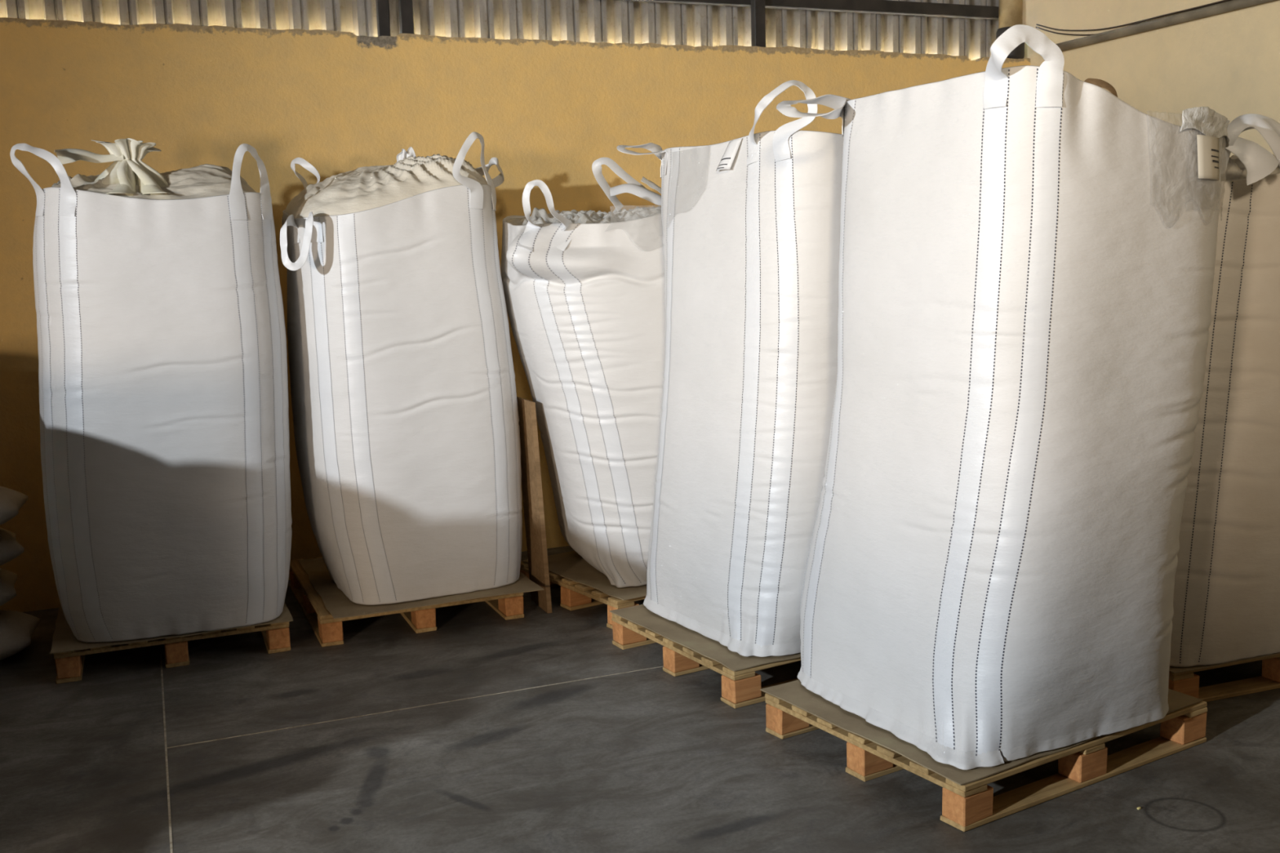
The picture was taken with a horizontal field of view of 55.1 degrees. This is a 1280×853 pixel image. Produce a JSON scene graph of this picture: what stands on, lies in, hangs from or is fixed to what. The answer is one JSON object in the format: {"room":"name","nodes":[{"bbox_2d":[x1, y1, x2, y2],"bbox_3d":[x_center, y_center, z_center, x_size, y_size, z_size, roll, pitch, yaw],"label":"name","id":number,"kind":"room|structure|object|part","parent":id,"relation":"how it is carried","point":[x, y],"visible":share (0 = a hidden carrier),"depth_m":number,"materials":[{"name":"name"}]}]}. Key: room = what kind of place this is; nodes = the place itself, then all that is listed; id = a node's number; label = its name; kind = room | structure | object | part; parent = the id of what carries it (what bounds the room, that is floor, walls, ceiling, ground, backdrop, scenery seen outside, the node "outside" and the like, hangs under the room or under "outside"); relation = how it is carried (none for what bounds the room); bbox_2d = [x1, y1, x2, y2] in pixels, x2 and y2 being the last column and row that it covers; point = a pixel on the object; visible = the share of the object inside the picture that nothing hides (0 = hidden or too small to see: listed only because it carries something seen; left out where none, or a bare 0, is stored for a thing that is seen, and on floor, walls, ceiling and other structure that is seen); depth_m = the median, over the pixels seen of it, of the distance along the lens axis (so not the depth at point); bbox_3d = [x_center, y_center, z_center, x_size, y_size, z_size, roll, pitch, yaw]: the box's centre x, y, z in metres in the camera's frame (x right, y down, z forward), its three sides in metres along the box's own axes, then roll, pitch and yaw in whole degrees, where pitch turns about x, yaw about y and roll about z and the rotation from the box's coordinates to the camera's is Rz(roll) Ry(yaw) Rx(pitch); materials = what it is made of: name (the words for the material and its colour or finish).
{"room":"warehouse","nodes":[
{"label":"warehouse","id":0,"kind":"room"},
{"bbox_2d":[0,17,1030,612],"bbox_3d":[-2.992,-0.560,6.402,12.250,3.023,0.150,-5,9,-22],"label":"wall","id":1,"kind":"structure","parent":0,"point":[338,102],"depth_m":6.73,"materials":[{"name":"paint"}]},
{"bbox_2d":[375,0,413,36],"bbox_3d":[-1.403,-3.401,6.700,0.195,2.510,0.060,-5,9,-22],"label":"steel post","id":2,"kind":"object","parent":1,"relation":"on","point":[406,6],"visible":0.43,"depth_m":6.83,"materials":[{"name":"black metal"}]},
{"bbox_2d":[0,0,999,60],"bbox_3d":[-3.130,-3.259,6.156,12.226,2.518,0.091,-5,9,-22],"label":"cladding","id":3,"kind":"object","parent":1,"relation":"attached to","point":[611,21],"visible":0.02,"depth_m":7.37,"materials":[{"name":"metal"}]},
{"bbox_2d":[751,0,765,47],"bbox_3d":[0.706,-3.582,7.506,0.075,2.500,0.055,-5,9,-22],"label":"steel post","id":4,"kind":"object","parent":1,"relation":"on","point":[757,6],"visible":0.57,"depth_m":7.63,"materials":[{"name":"black metal"}]},
{"bbox_2d":[621,0,998,19],"bbox_3d":[1.041,-2.701,7.817,3.005,0.080,0.050,-5,9,-22],"label":"rail","id":5,"kind":"object","parent":4,"relation":"attached to","point":[874,6],"visible":1,"depth_m":7.98,"materials":[{"name":"black metal"}]},
{"bbox_2d":[995,0,1024,58],"bbox_3d":[2.499,-3.739,8.237,0.186,2.480,0.186,-5,9,-22],"label":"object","id":6,"kind":"object","parent":1,"relation":"attached to","point":[1011,11],"visible":0.53,"depth_m":8.31,"materials":[{"name":"beige paint"}]},
{"bbox_2d":[0,546,1279,852],"bbox_3d":[-0.667,1.720,1.034,12.650,0.150,12.400,-5,9,-22],"label":"floor","id":7,"kind":"structure","parent":0,"point":[651,760],"depth_m":4.31,"materials":[{"name":"concrete"}]},
{"bbox_2d":[0,610,39,660],"bbox_3d":[-3.219,0.989,5.609,0.823,0.201,0.514,-5,8,-20],"label":"sack","id":8,"kind":"object","parent":7,"relation":"on","point":[16,628],"visible":1,"depth_m":5.59,"materials":[{"name":"fabric"}]},
{"bbox_2d":[0,568,17,606],"bbox_3d":[-3.324,0.787,5.639,0.823,0.201,0.514,-6,9,-26],"label":"sack","id":9,"kind":"object","parent":8,"relation":"on","point":[8,579],"visible":1,"depth_m":5.66,"materials":[{"name":"fabric"}]},
{"bbox_2d":[0,528,24,565],"bbox_3d":[-3.286,0.591,5.596,0.823,0.198,0.514,-7,9,-31],"label":"sack","id":10,"kind":"object","parent":9,"relation":"on","point":[10,548],"visible":1,"depth_m":5.60,"materials":[{"name":"fabric"}]},
{"bbox_2d":[0,486,28,524],"bbox_3d":[-3.249,0.394,5.554,0.823,0.198,0.514,-5,8,-20],"label":"sack","id":11,"kind":"object","parent":10,"relation":"on","point":[11,500],"visible":1,"depth_m":5.56,"materials":[{"name":"fabric"}]},
{"bbox_2d":[160,653,173,852],"bbox_3d":[-0.164,1.683,0.636,0.007,0.001,10.900,-5,9,-22],"label":"trim","id":12,"kind":"structure","parent":7,"relation":"on","point":[161,660],"depth_m":4.38,"materials":[{"name":"grey"}]},
{"bbox_2d":[53,622,290,684],"bbox_3d":[-2.281,0.928,5.993,0.984,0.151,1.197,-5,9,-22],"label":"wooden pallet","id":13,"kind":"object","parent":7,"relation":"on","point":[68,664],"visible":0.34,"depth_m":5.45,"materials":[{"name":"brown wood"}]},
{"bbox_2d":[49,600,293,653],"bbox_3d":[-2.269,0.852,5.946,1.013,0.009,1.221,-5,9,-22],"label":"cardboard sheet","id":14,"kind":"object","parent":13,"relation":"on","point":[64,639],"visible":0.06,"depth_m":5.40,"materials":[{"name":"brown cardboard"}]},
{"bbox_2d":[9,137,292,642],"bbox_3d":[-2.191,-0.205,5.671,1.087,2.152,1.035,-5,9,-22],"label":"bag","id":15,"kind":"object","parent":14,"relation":"on","point":[163,378],"visible":1,"depth_m":5.23,"materials":[{"name":"white fabric"}]},
{"bbox_3d":[-2.223,-1.118,5.299,0.460,0.249,0.569,-5,9,-22],"label":"tied spout","id":16,"kind":"part","parent":15,"relation":"part of","materials":[{"name":"fabric"}]},
{"bbox_2d":[288,556,524,647],"bbox_3d":[-1.252,0.840,6.395,0.983,0.151,1.194,-5,9,-22],"label":"wooden pallet","id":17,"kind":"object","parent":7,"relation":"on","point":[328,630],"visible":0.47,"depth_m":5.95,"materials":[{"name":"brown wood"}]},
{"bbox_2d":[297,557,543,618],"bbox_3d":[-1.171,0.763,6.343,1.022,0.011,1.245,-5,9,-22],"label":"cardboard sheet","id":18,"kind":"object","parent":17,"relation":"on","point":[335,600],"visible":0.29,"depth_m":5.92,"materials":[{"name":"brown cardboard"}]},
{"bbox_2d":[280,131,522,604],"bbox_3d":[-1.191,-0.305,6.074,1.268,2.178,0.987,-6,9,-28],"label":"bag","id":19,"kind":"object","parent":18,"relation":"on","point":[403,394],"visible":1,"depth_m":5.68,"materials":[{"name":"white fabric"}]},
{"bbox_3d":[-1.129,-1.296,5.948,0.164,0.116,0.143,4,10,37],"label":"tied spout","id":20,"kind":"part","parent":19,"relation":"part of","materials":[{"name":"white fabric"}]},
{"bbox_2d":[167,666,663,748],"bbox_3d":[0.938,0.958,5.600,5.798,0.001,0.005,-5,9,-22],"label":"trim","id":21,"kind":"structure","parent":7,"relation":"on","point":[660,666],"depth_m":4.86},
{"bbox_2d":[516,396,551,613],"bbox_3d":[-0.537,0.388,6.159,0.065,1.065,0.280,-5,9,-22],"label":"wooden plank","id":22,"kind":"object","parent":7,"relation":"on","point":[531,484],"visible":0.93,"depth_m":6.11,"materials":[{"name":"brown wood"}]},
{"bbox_2d":[520,561,645,629],"bbox_3d":[0.113,0.785,6.493,1.196,0.151,0.983,-7,10,-33],"label":"wooden pallet","id":23,"kind":"object","parent":7,"relation":"on","point":[574,595],"visible":0.16,"depth_m":6.14,"materials":[{"name":"brown wood"}]},
{"bbox_2d":[521,551,646,600],"bbox_3d":[0.120,0.707,6.470,1.161,0.010,1.001,-7,10,-33],"label":"cardboard sheet","id":24,"kind":"object","parent":23,"relation":"on","point":[571,566],"visible":0.12,"depth_m":6.22,"materials":[{"name":"brown cardboard"}]},
{"bbox_2d":[500,157,665,587],"bbox_3d":[-0.008,-0.311,6.203,1.557,2.084,1.152,-5,9,-22],"label":"bag","id":25,"kind":"object","parent":24,"relation":"on","point":[584,291],"visible":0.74,"depth_m":5.70,"materials":[{"name":"white fabric"}]},
{"bbox_2d":[611,613,800,708],"bbox_3d":[0.630,0.914,5.456,1.197,0.151,0.984,-6,9,-30],"label":"wooden pallet","id":26,"kind":"object","parent":7,"relation":"on","point":[740,688],"visible":0.32,"depth_m":5.02,"materials":[{"name":"brown wood"}]},
{"bbox_2d":[608,604,800,671],"bbox_3d":[0.622,0.834,5.439,1.182,0.011,1.006,-6,9,-30],"label":"cardboard sheet","id":27,"kind":"object","parent":26,"relation":"on","point":[639,615],"visible":0.18,"depth_m":5.11,"materials":[{"name":"brown cardboard"}]},
{"bbox_2d":[617,80,843,657],"bbox_3d":[0.579,-0.269,5.287,1.002,2.217,1.182,-7,10,-34],"label":"bag","id":28,"kind":"object","parent":27,"relation":"on","point":[751,224],"visible":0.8,"depth_m":4.85,"materials":[{"name":"white fabric"}]},
{"bbox_2d":[764,693,1207,831],"bbox_3d":[1.222,1.043,4.401,1.196,0.151,0.983,-7,9,-31],"label":"wooden pallet","id":29,"kind":"object","parent":7,"relation":"on","point":[968,806],"visible":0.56,"depth_m":4.01,"materials":[{"name":"brown wood"}]},
{"bbox_2d":[760,680,1202,786],"bbox_3d":[1.207,0.961,4.398,1.193,0.013,1.005,-7,9,-31],"label":"cardboard sheet","id":30,"kind":"object","parent":29,"relation":"on","point":[794,693],"visible":0.15,"depth_m":4.11,"materials":[{"name":"brown cardboard"}]},
{"bbox_2d":[776,24,1230,769],"bbox_3d":[1.198,-0.148,4.297,1.364,2.213,1.252,-5,9,-22],"label":"bag","id":31,"kind":"object","parent":30,"relation":"on","point":[1027,253],"visible":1,"depth_m":3.82,"materials":[{"name":"white fabric"}]},
{"bbox_2d":[1168,653,1279,702],"bbox_3d":[2.393,0.887,5.262,1.194,0.151,0.983,-5,8,-20],"label":"wooden pallet","id":32,"kind":"object","parent":7,"relation":"on","point":[1187,682],"visible":0.06,"depth_m":4.74,"materials":[{"name":"brown wood"}]},
{"bbox_2d":[1168,652,1279,673],"bbox_3d":[2.373,0.811,5.231,1.211,0.009,1.017,-5,8,-20],"label":"cardboard sheet","id":33,"kind":"object","parent":32,"relation":"on","point":[1172,669],"visible":0.02,"depth_m":4.62,"materials":[{"name":"brown cardboard"}]},
{"bbox_2d":[1169,113,1279,666],"bbox_3d":[2.299,-0.171,4.941,1.100,2.016,1.108,-5,9,-22],"label":"bag","id":34,"kind":"object","parent":33,"relation":"on","point":[1226,598],"visible":0.45,"depth_m":4.53,"materials":[{"name":"beige fabric"}]},
{"bbox_2d":[1022,0,1279,157],"bbox_3d":[4.908,-1.595,3.130,0.150,5.500,12.450,-5,9,-22],"label":"wall","id":35,"kind":"structure","parent":0,"point":[1228,63],"depth_m":7.22,"materials":[{"name":"beige paint"}]},
{"bbox_2d":[1056,0,1275,51],"bbox_3d":[4.897,-1.825,2.808,0.055,0.055,11.720,-5,9,-22],"label":"conduit","id":36,"kind":"object","parent":35,"relation":"attached to","point":[1232,5],"visible":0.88,"depth_m":7.23,"materials":[{"name":"grey metal"}]},
{"bbox_2d":[1035,0,1228,35],"bbox_3d":[3.022,-2.507,7.400,0.024,0.161,1.932,-5,8,-20],"label":"cable","id":37,"kind":"object","parent":36,"relation":"hanging from","point":[1221,1],"visible":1,"depth_m":7.29,"materials":[{"name":"brown plastic"}]},
{"bbox_2d":[1035,0,1231,31],"bbox_3d":[3.029,-2.522,7.401,0.014,0.168,1.932,-5,8,-21],"label":"cable","id":38,"kind":"object","parent":36,"relation":"hanging from","point":[1228,0],"visible":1,"depth_m":7.73,"materials":[{"name":"brown plastic"}]}
]}

